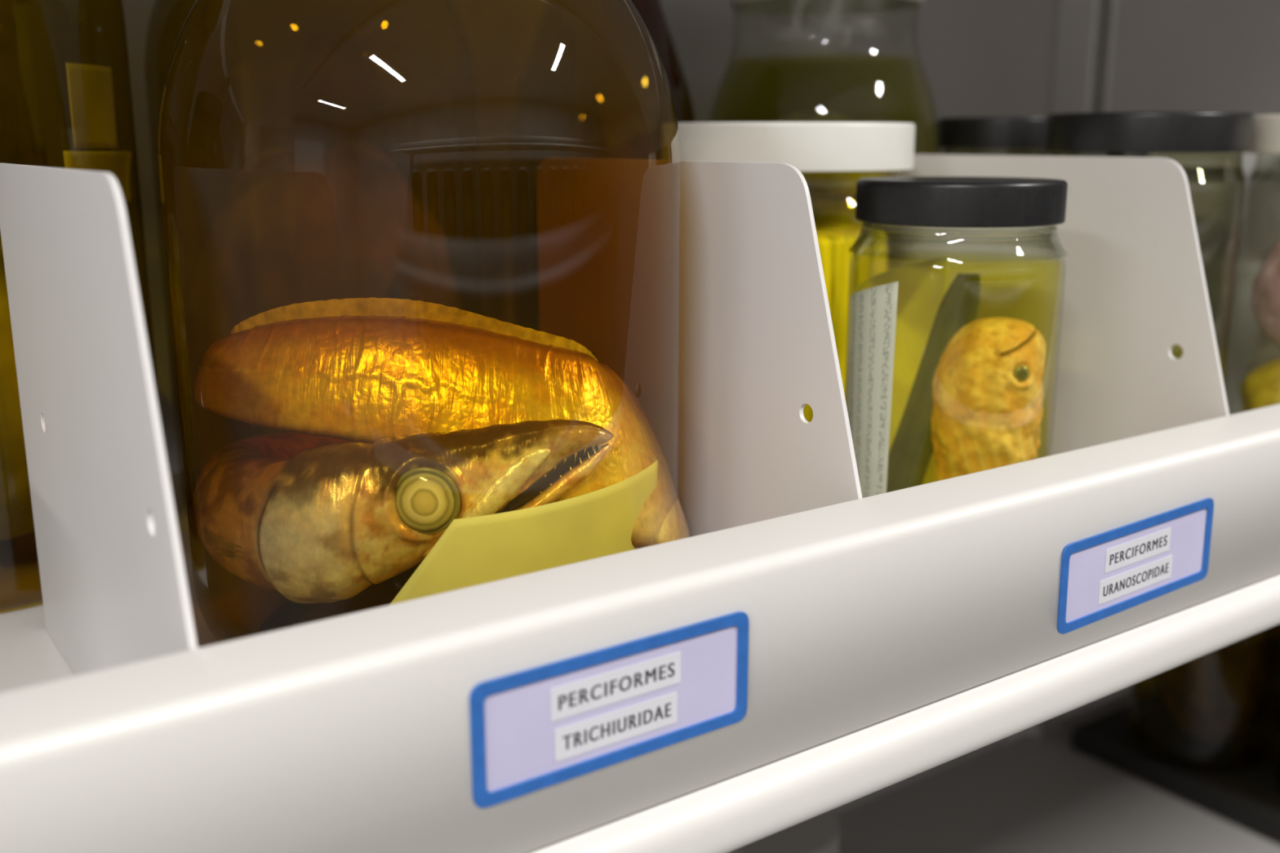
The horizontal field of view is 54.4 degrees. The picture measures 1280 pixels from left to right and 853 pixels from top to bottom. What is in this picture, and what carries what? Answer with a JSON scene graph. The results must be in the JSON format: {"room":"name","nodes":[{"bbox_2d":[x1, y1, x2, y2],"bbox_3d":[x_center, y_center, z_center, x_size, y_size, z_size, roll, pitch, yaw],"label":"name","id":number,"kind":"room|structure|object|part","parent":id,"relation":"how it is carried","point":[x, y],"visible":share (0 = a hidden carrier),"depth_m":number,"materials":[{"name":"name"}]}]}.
{"room":"specimen storage room","nodes":[
{"label":"specimen storage room","id":0,"kind":"room"},
{"bbox_2d":[122,0,1279,814],"bbox_3d":[-0.131,-0.047,0.981,7.500,2.550,0.050,-9,16,-34],"label":"wall","id":1,"kind":"structure","parent":0,"point":[980,58],"depth_m":1.14,"materials":[{"name":"grey paint"}]},
{"bbox_3d":[0.673,1.476,0.163,7.500,0.050,2.740,-9,16,-34],"label":"floor","id":2,"kind":"structure","parent":0,"visible":0},
{"bbox_2d":[0,0,1279,852],"bbox_3d":[0.411,0.024,1.009,4.206,2.400,0.554,-9,16,-34],"label":"shelving unit","id":3,"kind":"object","parent":2,"relation":"on","point":[895,637],"visible":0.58,"depth_m":0.43,"materials":[{"name":"white metal"}]},
{"bbox_2d":[0,0,161,611],"bbox_3d":[-0.341,-0.118,0.593,0.190,0.382,0.190,9,16,35],"label":"jar","id":4,"kind":"object","parent":3,"relation":"on","point":[66,101],"visible":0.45,"depth_m":0.55,"materials":[{"name":"orange glass"}]},
{"bbox_2d":[0,162,197,675],"bbox_3d":[-0.176,0.014,0.427,0.023,0.201,0.262,-9,16,-34],"label":"divider","id":5,"kind":"object","parent":3,"relation":"on","point":[115,592],"visible":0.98,"depth_m":0.41,"materials":[{"name":"paint"}]},
{"bbox_2d":[144,0,483,512],"bbox_3d":[-0.183,-0.131,0.717,0.180,0.352,0.180,9,16,35],"label":"jar","id":6,"kind":"object","parent":3,"relation":"on","point":[309,150],"visible":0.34,"depth_m":0.64,"materials":[{"name":"orange glass"}]},
{"bbox_2d":[156,0,680,643],"bbox_3d":[-0.086,-0.076,0.514,0.206,0.336,0.206,4,14,16],"label":"jar","id":7,"kind":"object","parent":3,"relation":"on","point":[473,551],"visible":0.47,"depth_m":0.46,"materials":[{"name":"clear glass"}]},
{"bbox_2d":[192,297,689,604],"bbox_3d":[-0.082,0.001,0.536,0.210,0.122,0.177,0,13,0],"label":"preserved cutlassfish","id":8,"kind":"object","parent":7,"relation":"in","point":[402,420],"visible":0.94,"depth_m":0.48,"materials":[{"name":"orange"}]},
{"bbox_2d":[510,0,695,356],"bbox_3d":[-0.024,-0.147,0.828,0.124,0.332,0.124,0,13,0],"label":"jar","id":9,"kind":"object","parent":3,"relation":"on","point":[593,84],"visible":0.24,"depth_m":0.77,"materials":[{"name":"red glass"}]},
{"bbox_2d":[469,611,748,808],"bbox_3d":[-0.006,0.085,0.382,0.102,0.039,0.001,-9,16,-34],"label":"label","id":10,"kind":"object","parent":3,"relation":"attached to","point":[532,730],"visible":1,"depth_m":0.38,"materials":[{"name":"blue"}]},
{"bbox_2d":[537,157,862,537],"bbox_3d":[0.031,-0.019,0.570,0.023,0.201,0.262,-9,16,-34],"label":"divider","id":11,"kind":"object","parent":3,"relation":"on","point":[757,344],"visible":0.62,"depth_m":0.54,"materials":[{"name":"paint"}]},
{"bbox_2d":[728,810,839,852],"bbox_3d":[0.091,0.370,0.879,0.100,0.202,0.100,0,13,0],"label":"divider","id":12,"kind":"object","parent":3,"relation":"on","point":[820,833],"visible":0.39,"depth_m":0.83,"materials":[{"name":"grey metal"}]},
{"bbox_2d":[662,121,915,422],"bbox_3d":[0.086,-0.070,0.749,0.146,0.218,0.146,0,13,0],"label":"jar","id":13,"kind":"object","parent":3,"relation":"on","point":[807,146],"visible":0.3,"depth_m":0.67,"materials":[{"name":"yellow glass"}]},
{"bbox_3d":[0.086,-0.164,0.728,0.146,0.026,0.146,0,13,0],"label":"lid","id":14,"kind":"part","parent":13,"relation":"part of","materials":[{"name":"white plastic"}]},
{"bbox_3d":[0.086,-0.069,0.750,0.144,0.216,0.144,0,13,0],"label":"glass","id":15,"kind":"part","parent":13,"relation":"part of","materials":[{"name":"clear glass"}]},
{"bbox_2d":[707,0,940,232],"bbox_3d":[0.132,-0.164,0.918,0.170,0.326,0.170,-6,14,-24],"label":"jar","id":16,"kind":"object","parent":3,"relation":"on","point":[833,194],"visible":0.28,"depth_m":0.88,"materials":[{"name":"clear glass"}]},
{"bbox_3d":[0.132,-0.163,0.918,0.170,0.324,0.170,0,13,0],"label":"glass","id":17,"kind":"part","parent":16,"relation":"part of","materials":[{"name":"clear glass"}]},
{"bbox_3d":[0.132,-0.311,0.884,0.137,0.024,0.137,0,13,0],"label":"lid","id":18,"kind":"part","parent":16,"relation":"part of","materials":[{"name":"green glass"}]},
{"bbox_2d":[844,176,1067,497],"bbox_3d":[0.152,-0.024,0.612,0.102,0.191,0.102,2,13,7],"label":"jar","id":19,"kind":"object","parent":3,"relation":"on","point":[892,313],"visible":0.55,"depth_m":0.58,"materials":[{"name":"clear glass"}]},
{"bbox_3d":[0.152,-0.108,0.593,0.097,0.020,0.097,0,13,0],"label":"lid","id":20,"kind":"part","parent":19,"relation":"part of","materials":[{"name":"black plastic"}]},
{"bbox_2d":[886,272,1046,492],"bbox_3d":[0.159,-0.006,0.619,0.078,0.136,0.054,0,13,0],"label":"fish","id":21,"kind":"object","parent":19,"relation":"in","point":[975,400],"visible":0.7,"depth_m":0.60},
{"bbox_2d":[937,116,1059,155],"bbox_3d":[0.266,-0.118,0.942,0.091,0.225,0.091,5,14,21],"label":"jar","id":22,"kind":"object","parent":3,"relation":"on","point":[959,132],"visible":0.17,"depth_m":0.88,"materials":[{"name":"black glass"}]},
{"bbox_2d":[884,154,1229,458],"bbox_3d":[0.242,-0.053,0.715,0.023,0.201,0.262,-9,16,-34],"label":"divider","id":23,"kind":"object","parent":3,"relation":"on","point":[1135,290],"visible":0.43,"depth_m":0.68,"materials":[{"name":"paint"}]},
{"bbox_2d":[1057,497,1213,634],"bbox_3d":[0.215,0.059,0.536,0.108,0.039,0.001,-11,17,-34],"label":"label","id":24,"kind":"object","parent":3,"relation":"attached to","point":[1107,574],"visible":1,"depth_m":0.53,"materials":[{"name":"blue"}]},
{"bbox_2d":[1045,111,1253,386],"bbox_3d":[0.313,-0.083,0.791,0.117,0.225,0.117,-1,13,-5],"label":"jar","id":25,"kind":"object","parent":3,"relation":"on","point":[1175,131],"visible":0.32,"depth_m":0.72,"materials":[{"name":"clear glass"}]},
{"bbox_3d":[0.313,-0.182,0.769,0.117,0.023,0.117,0,13,0],"label":"lid","id":26,"kind":"part","parent":25,"relation":"part of","materials":[{"name":"black plastic"}]},
{"bbox_2d":[1071,704,1279,844],"bbox_3d":[0.836,0.351,1.358,0.560,0.025,0.450,-9,16,-34],"label":"tray","id":27,"kind":"object","parent":3,"relation":"on","point":[1250,799],"visible":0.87,"depth_m":1.28,"materials":[{"name":"black"}]},
{"bbox_2d":[1128,624,1279,771],"bbox_3d":[0.608,0.222,1.321,0.150,0.242,0.150,0,13,0],"label":"jar","id":28,"kind":"object","parent":27,"relation":"on","point":[1219,709],"visible":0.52,"depth_m":1.27,"materials":[{"name":"orange glass"}]},
{"bbox_2d":[1102,151,1248,157],"bbox_3d":[0.455,-0.131,1.053,0.160,0.200,0.160,0,13,0],"label":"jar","id":29,"kind":"object","parent":3,"relation":"on","point":[1104,154],"visible":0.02,"depth_m":1.00,"materials":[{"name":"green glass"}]},
{"bbox_2d":[1147,152,1279,415],"bbox_3d":[0.469,-0.089,0.871,0.023,0.201,0.262,-9,16,-34],"label":"divider","id":30,"kind":"object","parent":3,"relation":"on","point":[1214,179],"visible":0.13,"depth_m":0.90,"materials":[{"name":"paint"}]},
{"bbox_2d":[1224,114,1279,412],"bbox_3d":[0.434,-0.083,0.792,0.101,0.224,0.101,9,16,35],"label":"jar","id":31,"kind":"object","parent":3,"relation":"on","point":[1260,388],"visible":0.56,"depth_m":0.79,"materials":[{"name":"clear glass"}]},
{"bbox_3d":[0.434,-0.082,0.792,0.100,0.222,0.100,0,13,0],"label":"glass","id":32,"kind":"part","parent":31,"relation":"part of","materials":[{"name":"clear glass"}]},
{"bbox_3d":[0.434,-0.181,0.770,0.101,0.023,0.101,0,13,0],"label":"lid","id":33,"kind":"part","parent":31,"relation":"part of","materials":[{"name":"beige plastic"}]}
]}

